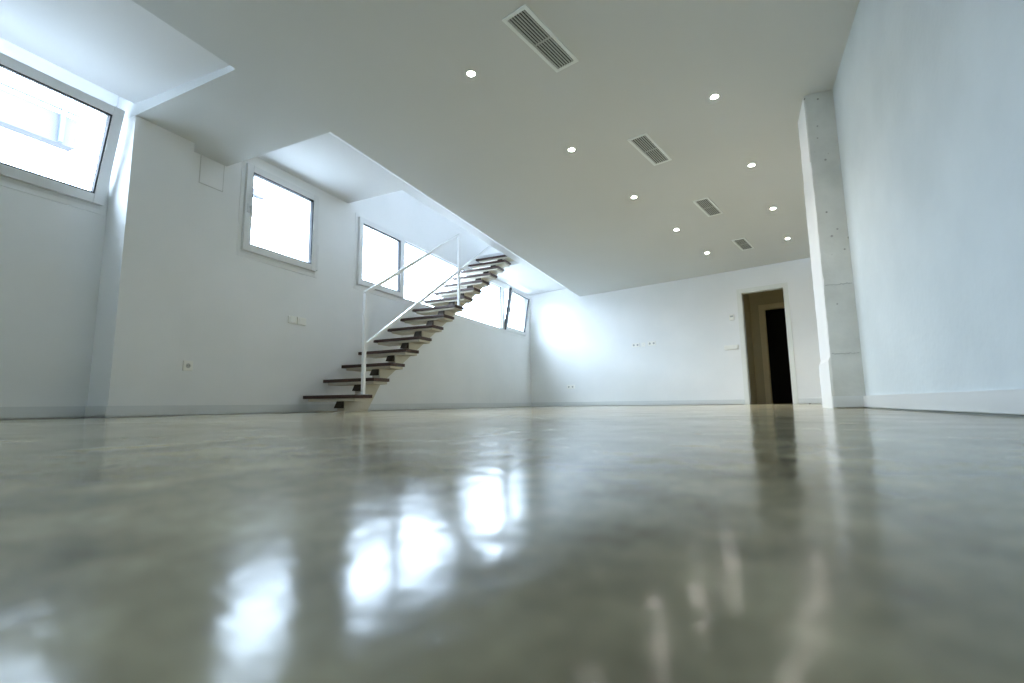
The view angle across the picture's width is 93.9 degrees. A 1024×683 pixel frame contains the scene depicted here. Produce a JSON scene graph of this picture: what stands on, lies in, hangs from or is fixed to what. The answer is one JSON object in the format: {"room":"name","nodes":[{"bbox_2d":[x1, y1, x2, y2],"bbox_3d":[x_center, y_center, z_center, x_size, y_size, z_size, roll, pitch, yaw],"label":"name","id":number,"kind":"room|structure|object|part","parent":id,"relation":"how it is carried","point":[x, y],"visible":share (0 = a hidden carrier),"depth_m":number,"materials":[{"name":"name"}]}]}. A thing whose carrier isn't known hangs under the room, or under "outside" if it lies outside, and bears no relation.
{"room":"empty basement room","nodes":[
{"label":"empty basement room","id":0,"kind":"room"},
{"bbox_2d":[0,38,117,419],"bbox_3d":[-4.586,-1.131,1.664,0.150,2.920,5.255,-4,-8,25],"label":"wall","id":1,"kind":"structure","parent":0,"point":[51,252],"depth_m":3.64,"materials":[{"name":"white paint"}]},
{"bbox_2d":[0,52,124,215],"bbox_3d":[-3.720,-1.639,3.255,0.306,0.978,1.759,-4,-8,25],"label":"window","id":2,"kind":"structure","parent":1,"relation":"attached to","point":[16,178],"depth_m":3.76,"materials":[{"name":"white paint"}]},
{"bbox_3d":[-3.822,-1.643,3.303,0.079,0.940,1.735,-4,-8,25],"label":"frame","id":3,"kind":"part","parent":2,"relation":"part of","materials":[{"name":"white"}]},
{"bbox_3d":[-3.788,-1.634,3.286,0.009,0.978,1.759,-4,-8,25],"label":"trim","id":4,"kind":"part","parent":2,"relation":"part of","materials":[{"name":"white paint"}]},
{"bbox_2d":[86,115,194,417],"bbox_3d":[-3.232,-0.612,4.154,0.450,2.500,0.485,-4,-8,25],"label":"wall pier","id":5,"kind":"object","parent":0,"point":[138,324],"visible":0.79,"depth_m":4.00,"materials":[{"name":"white paint"}]},
{"bbox_2d":[174,152,530,415],"bbox_3d":[-1.400,-0.393,8.186,0.225,3.060,8.364,-4,-8,25],"label":"wall","id":6,"kind":"structure","parent":0,"point":[242,346],"depth_m":5.69,"materials":[{"name":"white paint"}]},
{"bbox_2d":[182,360,192,370],"bbox_3d":[-2.974,0.223,4.391,0.018,0.092,0.084,-4,-8,25],"label":"wall socket","id":7,"kind":"object","parent":6,"relation":"attached to","point":[187,365],"visible":1,"depth_m":4.38,"materials":[{"name":"white plastic"}]},
{"bbox_2d":[199,155,224,191],"bbox_3d":[-2.963,-1.656,4.729,0.004,0.282,0.240,-4,-8,25],"label":"access panel","id":8,"kind":"object","parent":6,"relation":"attached to","point":[211,173],"visible":1,"depth_m":4.72,"materials":[{"name":"white paint"}]},
{"bbox_2d":[0,403,531,418],"bbox_3d":[-2.490,0.744,5.343,0.320,0.081,14.064,-4,-8,25],"label":"baseboard","id":9,"kind":"structure","parent":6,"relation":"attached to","point":[56,411],"depth_m":4.33,"materials":[{"name":"white paint"}]},
{"bbox_2d":[236,160,319,277],"bbox_3d":[-2.603,-1.354,5.438,0.174,1.058,1.044,-4,-8,25],"label":"window","id":10,"kind":"structure","parent":6,"relation":"in","point":[249,169],"depth_m":5.27,"materials":[{"name":"white paint"}]},
{"bbox_3d":[-2.737,-1.369,5.009,0.057,0.165,0.040,-4,-8,25],"label":"handle","id":11,"kind":"part","parent":10,"relation":"part of","materials":[{"name":"white"}]},
{"bbox_3d":[-2.646,-1.362,5.459,0.079,1.020,1.020,-4,-8,25],"label":"frame","id":12,"kind":"part","parent":10,"relation":"part of","materials":[{"name":"white"}]},
{"bbox_2d":[288,315,305,325],"bbox_3d":[-2.484,-0.239,5.512,0.029,0.087,0.241,-4,-8,25],"label":"switch plate","id":13,"kind":"object","parent":6,"relation":"attached to","point":[291,319],"visible":1,"depth_m":5.51,"materials":[{"name":"white plastic"}]},
{"bbox_3d":[-2.510,-0.248,5.473,0.016,0.085,0.115,-4,-8,25],"label":"plate","id":14,"kind":"part","parent":13,"relation":"part of","materials":[{"name":"white plastic"}]},
{"bbox_3d":[-2.455,-0.234,5.584,0.020,0.085,0.125,-4,-8,25],"label":"plate","id":15,"kind":"part","parent":13,"relation":"part of","materials":[{"name":"white plastic"}]},
{"bbox_2d":[353,213,530,338],"bbox_3d":[-0.849,-0.917,9.046,0.274,1.058,5.784,-4,-8,25],"label":"window","id":16,"kind":"structure","parent":6,"relation":"in","point":[361,221],"depth_m":7.37,"materials":[{"name":"white paint"}]},
{"bbox_3d":[-1.897,-1.190,6.942,0.062,0.947,0.960,-4,-8,25],"label":"sash","id":17,"kind":"part","parent":16,"relation":"part of","materials":[{"name":"white"}]},
{"bbox_3d":[0.144,-0.670,11.091,0.062,0.947,1.115,6,-4,26],"label":"sash","id":18,"kind":"part","parent":16,"relation":"part of","materials":[{"name":"white"}]},
{"bbox_2d":[0,0,859,297],"bbox_3d":[1.164,-2.222,4.044,8.980,0.550,14.161,-4,-8,25],"label":"ceiling","id":19,"kind":"structure","parent":0,"point":[389,79],"depth_m":3.92,"materials":[{"name":"paint"}]},
{"bbox_2d":[466,70,475,76],"bbox_3d":[-0.304,-1.988,3.553,0.076,0.006,0.076,-4,-8,25],"label":"recessed light","id":20,"kind":"object","parent":19,"relation":"in","point":[470,73],"visible":1,"depth_m":3.55,"materials":[{"name":"white paint"}]},
{"bbox_2d":[502,4,578,72],"bbox_3d":[0.207,-2.033,3.244,0.190,0.009,0.635,-7,-9,38],"label":"ceiling vent","id":21,"kind":"object","parent":19,"relation":"in","point":[523,22],"visible":1,"depth_m":3.21,"materials":[{"name":"white metal"}]},
{"bbox_2d":[627,132,671,165],"bbox_3d":[1.350,-1.863,4.663,0.190,0.009,0.635,-7,-9,38],"label":"ceiling vent","id":22,"kind":"object","parent":19,"relation":"in","point":[643,143],"visible":1,"depth_m":4.64,"materials":[{"name":"white metal"}]},
{"bbox_2d":[692,197,722,216],"bbox_3d":[2.486,-1.696,6.058,0.190,0.009,0.635,-7,-9,38],"label":"ceiling vent","id":23,"kind":"object","parent":19,"relation":"in","point":[706,205],"visible":1,"depth_m":6.03,"materials":[{"name":"white metal"}]},
{"bbox_2d":[709,93,719,99],"bbox_3d":[1.632,-1.974,3.859,0.076,0.006,0.076,-4,-8,25],"label":"recessed light","id":24,"kind":"object","parent":19,"relation":"in","point":[713,96],"visible":1,"depth_m":3.85,"materials":[{"name":"white"}]},
{"bbox_2d":[731,238,753,250],"bbox_3d":[3.625,-1.523,7.501,0.190,0.009,0.635,-7,-9,38],"label":"ceiling vent","id":25,"kind":"object","parent":19,"relation":"in","point":[742,243],"visible":1,"depth_m":7.47,"materials":[{"name":"white metal"}]},
{"bbox_2d":[376,190,499,254],"bbox_3d":[0.059,-3.156,8.373,3.480,2.450,8.000,-4,-8,25],"label":"wall","id":26,"kind":"structure","parent":0,"point":[402,201],"depth_m":8.27,"materials":[{"name":"white paint"}]},
{"bbox_2d":[0,403,1023,682],"bbox_3d":[1.969,0.803,5.091,9.200,0.200,18.000,-4,-8,25],"label":"floor","id":27,"kind":"structure","parent":0,"point":[775,542],"depth_m":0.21,"materials":[{"name":"concrete"}]},
{"bbox_2d":[303,234,513,411],"bbox_3d":[-1.133,-0.494,7.367,0.796,3.042,4.324,-4,-8,25],"label":"staircase","id":28,"kind":"structure","parent":27,"relation":"on","point":[460,293],"depth_m":6.51,"materials":[{"name":"beige paint"}]},
{"bbox_3d":[-1.949,0.658,5.385,0.690,0.030,0.238,-4,-8,25],"label":"support plate","id":29,"kind":"part","parent":28,"relation":"part of","materials":[{"name":"beige paint"}]},
{"bbox_3d":[-1.893,0.693,5.235,0.103,0.075,0.045,-4,-8,25],"label":"riser plate","id":30,"kind":"part","parent":28,"relation":"part of","materials":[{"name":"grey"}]},
{"bbox_3d":[-1.919,0.792,5.412,0.370,0.008,0.430,-4,-8,25],"label":"plate","id":31,"kind":"part","parent":28,"relation":"part of","materials":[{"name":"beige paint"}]},
{"bbox_3d":[-1.783,0.531,5.499,0.103,0.075,0.045,-4,-8,25],"label":"riser plate","id":32,"kind":"part","parent":28,"relation":"part of","materials":[{"name":"grey metal"}]},
{"bbox_3d":[-1.830,0.498,5.667,0.690,0.030,0.238,-4,-8,25],"label":"support plate","id":33,"kind":"part","parent":28,"relation":"part of","materials":[{"name":"beige paint"}]},
{"bbox_3d":[-1.643,0.023,5.326,0.080,1.128,0.080,-4,-8,25],"label":"post","id":34,"kind":"part","parent":28,"relation":"part of","materials":[{"name":"white metal"}]},
{"bbox_3d":[-1.711,0.339,5.950,0.690,0.030,0.238,-4,-8,25],"label":"support plate","id":35,"kind":"part","parent":28,"relation":"part of","materials":[{"name":"beige paint"}]},
{"bbox_3d":[-1.664,0.371,5.782,0.103,0.075,0.045,-4,-8,25],"label":"riser plate","id":36,"kind":"part","parent":28,"relation":"part of","materials":[{"name":"grey metal"}]},
{"bbox_3d":[-1.546,0.212,6.064,0.103,0.075,0.045,-4,-8,25],"label":"riser plate","id":37,"kind":"part","parent":28,"relation":"part of","materials":[{"name":"grey metal"}]},
{"bbox_3d":[-1.592,0.179,6.232,0.690,0.030,0.238,-4,-8,25],"label":"support plate","id":38,"kind":"part","parent":28,"relation":"part of","materials":[{"name":"beige paint"}]},
{"bbox_3d":[-1.474,0.020,6.515,0.690,0.030,0.238,-4,-8,25],"label":"support plate","id":39,"kind":"part","parent":28,"relation":"part of","materials":[{"name":"beige paint"}]},
{"bbox_3d":[-1.427,0.052,6.347,0.103,0.075,0.045,-4,-8,25],"label":"riser plate","id":40,"kind":"part","parent":28,"relation":"part of","materials":[{"name":"grey metal"}]},
{"bbox_3d":[-1.234,-1.095,6.388,0.034,1.365,2.046,-4,-8,25],"label":"handrail","id":41,"kind":"part","parent":28,"relation":"part of","materials":[{"name":"white metal"}]},
{"bbox_3d":[-1.355,-0.140,6.797,0.690,0.030,0.238,-4,-8,25],"label":"support plate","id":42,"kind":"part","parent":28,"relation":"part of","materials":[{"name":"beige paint"}]},
{"bbox_3d":[-1.308,-0.108,6.629,0.103,0.075,0.045,-4,-8,25],"label":"riser plate","id":43,"kind":"part","parent":28,"relation":"part of","materials":[{"name":"grey metal"}]},
{"bbox_3d":[-1.236,-0.299,7.080,0.690,0.030,0.238,-4,-8,25],"label":"support plate","id":44,"kind":"part","parent":28,"relation":"part of","materials":[{"name":"beige paint"}]},
{"bbox_3d":[-0.949,-0.899,7.021,0.032,2.334,3.438,-4,-8,25],"label":"rail","id":45,"kind":"part","parent":28,"relation":"part of","materials":[{"name":"white metal"}]},
{"bbox_3d":[-1.189,-0.267,6.912,0.103,0.075,0.045,-4,-8,25],"label":"riser plate","id":46,"kind":"part","parent":28,"relation":"part of","materials":[{"name":"grey metal"}]},
{"bbox_3d":[-1.117,-0.459,7.362,0.690,0.030,0.238,-4,-8,25],"label":"support plate","id":47,"kind":"part","parent":28,"relation":"part of","materials":[{"name":"beige paint"}]},
{"bbox_3d":[-0.998,-0.619,7.645,0.690,0.030,0.238,-4,-8,25],"label":"support plate","id":48,"kind":"part","parent":28,"relation":"part of","materials":[{"name":"beige paint"}]},
{"bbox_3d":[-0.879,-0.778,7.928,0.690,0.030,0.238,-4,-8,25],"label":"support plate","id":49,"kind":"part","parent":28,"relation":"part of","materials":[{"name":"beige paint"}]},
{"bbox_3d":[-0.811,-1.086,7.302,0.080,1.113,0.080,-4,-8,25],"label":"post","id":50,"kind":"part","parent":28,"relation":"part of","materials":[{"name":"white metal"}]},
{"bbox_3d":[-0.761,-0.938,8.210,0.690,0.030,0.238,-4,-8,25],"label":"support plate","id":51,"kind":"part","parent":28,"relation":"part of","materials":[{"name":"beige paint"}]},
{"bbox_3d":[-0.642,-1.097,8.492,0.690,0.030,0.238,-4,-8,25],"label":"support plate","id":52,"kind":"part","parent":28,"relation":"part of","materials":[{"name":"beige paint"}]},
{"bbox_3d":[-0.523,-1.257,8.775,0.690,0.030,0.238,-4,-8,25],"label":"support plate","id":53,"kind":"part","parent":28,"relation":"part of","materials":[{"name":"beige paint"}]},
{"bbox_3d":[-0.404,-1.416,9.058,0.690,0.030,0.238,-4,-8,25],"label":"support plate","id":54,"kind":"part","parent":28,"relation":"part of","materials":[{"name":"beige paint"}]},
{"bbox_3d":[-0.285,-1.576,9.340,0.690,0.030,0.238,-4,-8,25],"label":"support plate","id":55,"kind":"part","parent":28,"relation":"part of","materials":[{"name":"beige paint"}]},
{"bbox_2d":[513,257,821,405],"bbox_3d":[3.547,-0.282,9.535,8.800,3.060,0.200,-6,-9,37],"label":"wall","id":56,"kind":"structure","parent":0,"point":[584,342],"depth_m":9.78,"materials":[{"name":"white paint"}]},
{"bbox_2d":[567,385,574,388],"bbox_3d":[1.354,1.045,11.018,0.200,0.085,0.018,-6,-9,37],"label":"wall socket","id":57,"kind":"object","parent":56,"relation":"attached to","point":[568,386],"visible":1,"depth_m":11.01,"materials":[{"name":"white plastic"}]},
{"bbox_2d":[632,343,639,346],"bbox_3d":[2.608,0.077,10.089,0.170,0.082,0.018,-6,-9,37],"label":"wall socket","id":58,"kind":"object","parent":56,"relation":"attached to","point":[633,344],"visible":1,"depth_m":10.07,"materials":[{"name":"white plastic"}]},
{"bbox_2d":[532,399,744,405],"bbox_3d":[2.259,1.321,10.243,5.019,0.081,0.070,-6,-9,37],"label":"baseboard","id":59,"kind":"structure","parent":56,"relation":"attached to","point":[741,401],"depth_m":9.84,"materials":[{"name":"white paint"}]},
{"bbox_2d":[648,341,655,345],"bbox_3d":[2.885,0.040,9.876,0.170,0.088,0.018,-6,-9,37],"label":"wall socket","id":60,"kind":"object","parent":56,"relation":"attached to","point":[650,343],"visible":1,"depth_m":9.87,"materials":[{"name":"white plastic"}]},
{"bbox_2d":[724,345,738,349],"bbox_3d":[4.092,0.112,8.920,0.248,0.085,0.022,-6,-9,37],"label":"switch plate","id":61,"kind":"object","parent":56,"relation":"attached to","point":[728,347],"visible":1,"depth_m":8.91,"materials":[{"name":"white plastic"}]},
{"bbox_2d":[736,282,797,403],"bbox_3d":[4.586,0.054,8.621,0.842,2.130,0.134,-6,-9,37],"label":"door frame","id":62,"kind":"structure","parent":56,"relation":"in","point":[740,303],"depth_m":8.69,"materials":[{"name":"white paint"}]},
{"bbox_2d":[798,398,821,402],"bbox_3d":[5.777,0.917,7.505,2.229,0.081,0.020,-6,-9,37],"label":"baseboard","id":63,"kind":"structure","parent":56,"relation":"attached to","point":[808,400],"depth_m":8.06,"materials":[{"name":"white paint"}]},
{"bbox_2d":[743,289,783,403],"bbox_3d":[5.364,-0.086,9.250,1.860,2.550,1.780,-6,-9,37],"label":"wall","id":64,"kind":"structure","parent":0,"point":[751,301],"depth_m":10.24,"materials":[{"name":"beige paint"}]},
{"bbox_2d":[758,302,784,403],"bbox_3d":[5.728,0.228,9.989,0.900,2.110,0.115,-6,-9,37],"label":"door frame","id":65,"kind":"structure","parent":64,"relation":"in","point":[762,314],"depth_m":10.18,"materials":[{"name":"beige wood"}]},
{"bbox_2d":[765,308,792,402],"bbox_3d":[6.155,0.044,10.324,1.700,2.550,0.900,-6,-9,37],"label":"wall","id":66,"kind":"structure","parent":0,"point":[775,319],"depth_m":10.83,"materials":[{"name":"black"}]},
{"bbox_2d":[798,89,866,407],"bbox_3d":[2.571,-0.723,3.883,0.226,2.500,0.494,-4,-8,25],"label":"wall column","id":67,"kind":"structure","parent":0,"point":[840,367],"depth_m":3.70,"materials":[{"name":"concrete"}]},
{"bbox_2d":[833,0,1023,416],"bbox_3d":[1.149,-1.165,0.354,0.250,2.500,7.750,-4,-8,25],"label":"wall","id":68,"kind":"structure","parent":0,"point":[928,95],"depth_m":2.08,"materials":[{"name":"white paint"}]},
{"bbox_2d":[832,389,1023,414],"bbox_3d":[0.896,0.024,0.162,0.205,0.081,7.456,-4,-8,25],"label":"baseboard","id":69,"kind":"structure","parent":68,"relation":"attached to","point":[990,401],"depth_m":2.05,"materials":[{"name":"white paint"}]},
{"label":"outside","id":70,"kind":"structure","parent":0,"visible":0},
{"bbox_3d":[-13.652,0.414,11.941,25.220,0.150,50.000,-4,-8,25],"label":"ground","id":71,"kind":"structure","parent":70,"visible":0},
{"bbox_2d":[0,81,304,217],"bbox_3d":[-6.249,-1.678,9.826,1.480,3.260,32.000,-4,-8,25],"label":"building","id":72,"kind":"structure","parent":71,"relation":"on","point":[22,116],"depth_m":7.03,"materials":[{"name":"grey"}]},
{"bbox_3d":[-8.279,-3.654,4.048,0.060,0.538,7.450,-4,-8,25],"label":"railing","id":73,"kind":"part","parent":72,"relation":"part of","materials":[{"name":"grey metal"}]},
{"bbox_3d":[-5.403,-3.158,10.613,0.150,0.145,2.000,-4,-8,25],"label":"sign rail","id":74,"kind":"part","parent":72,"relation":"part of","materials":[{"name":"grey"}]}
]}

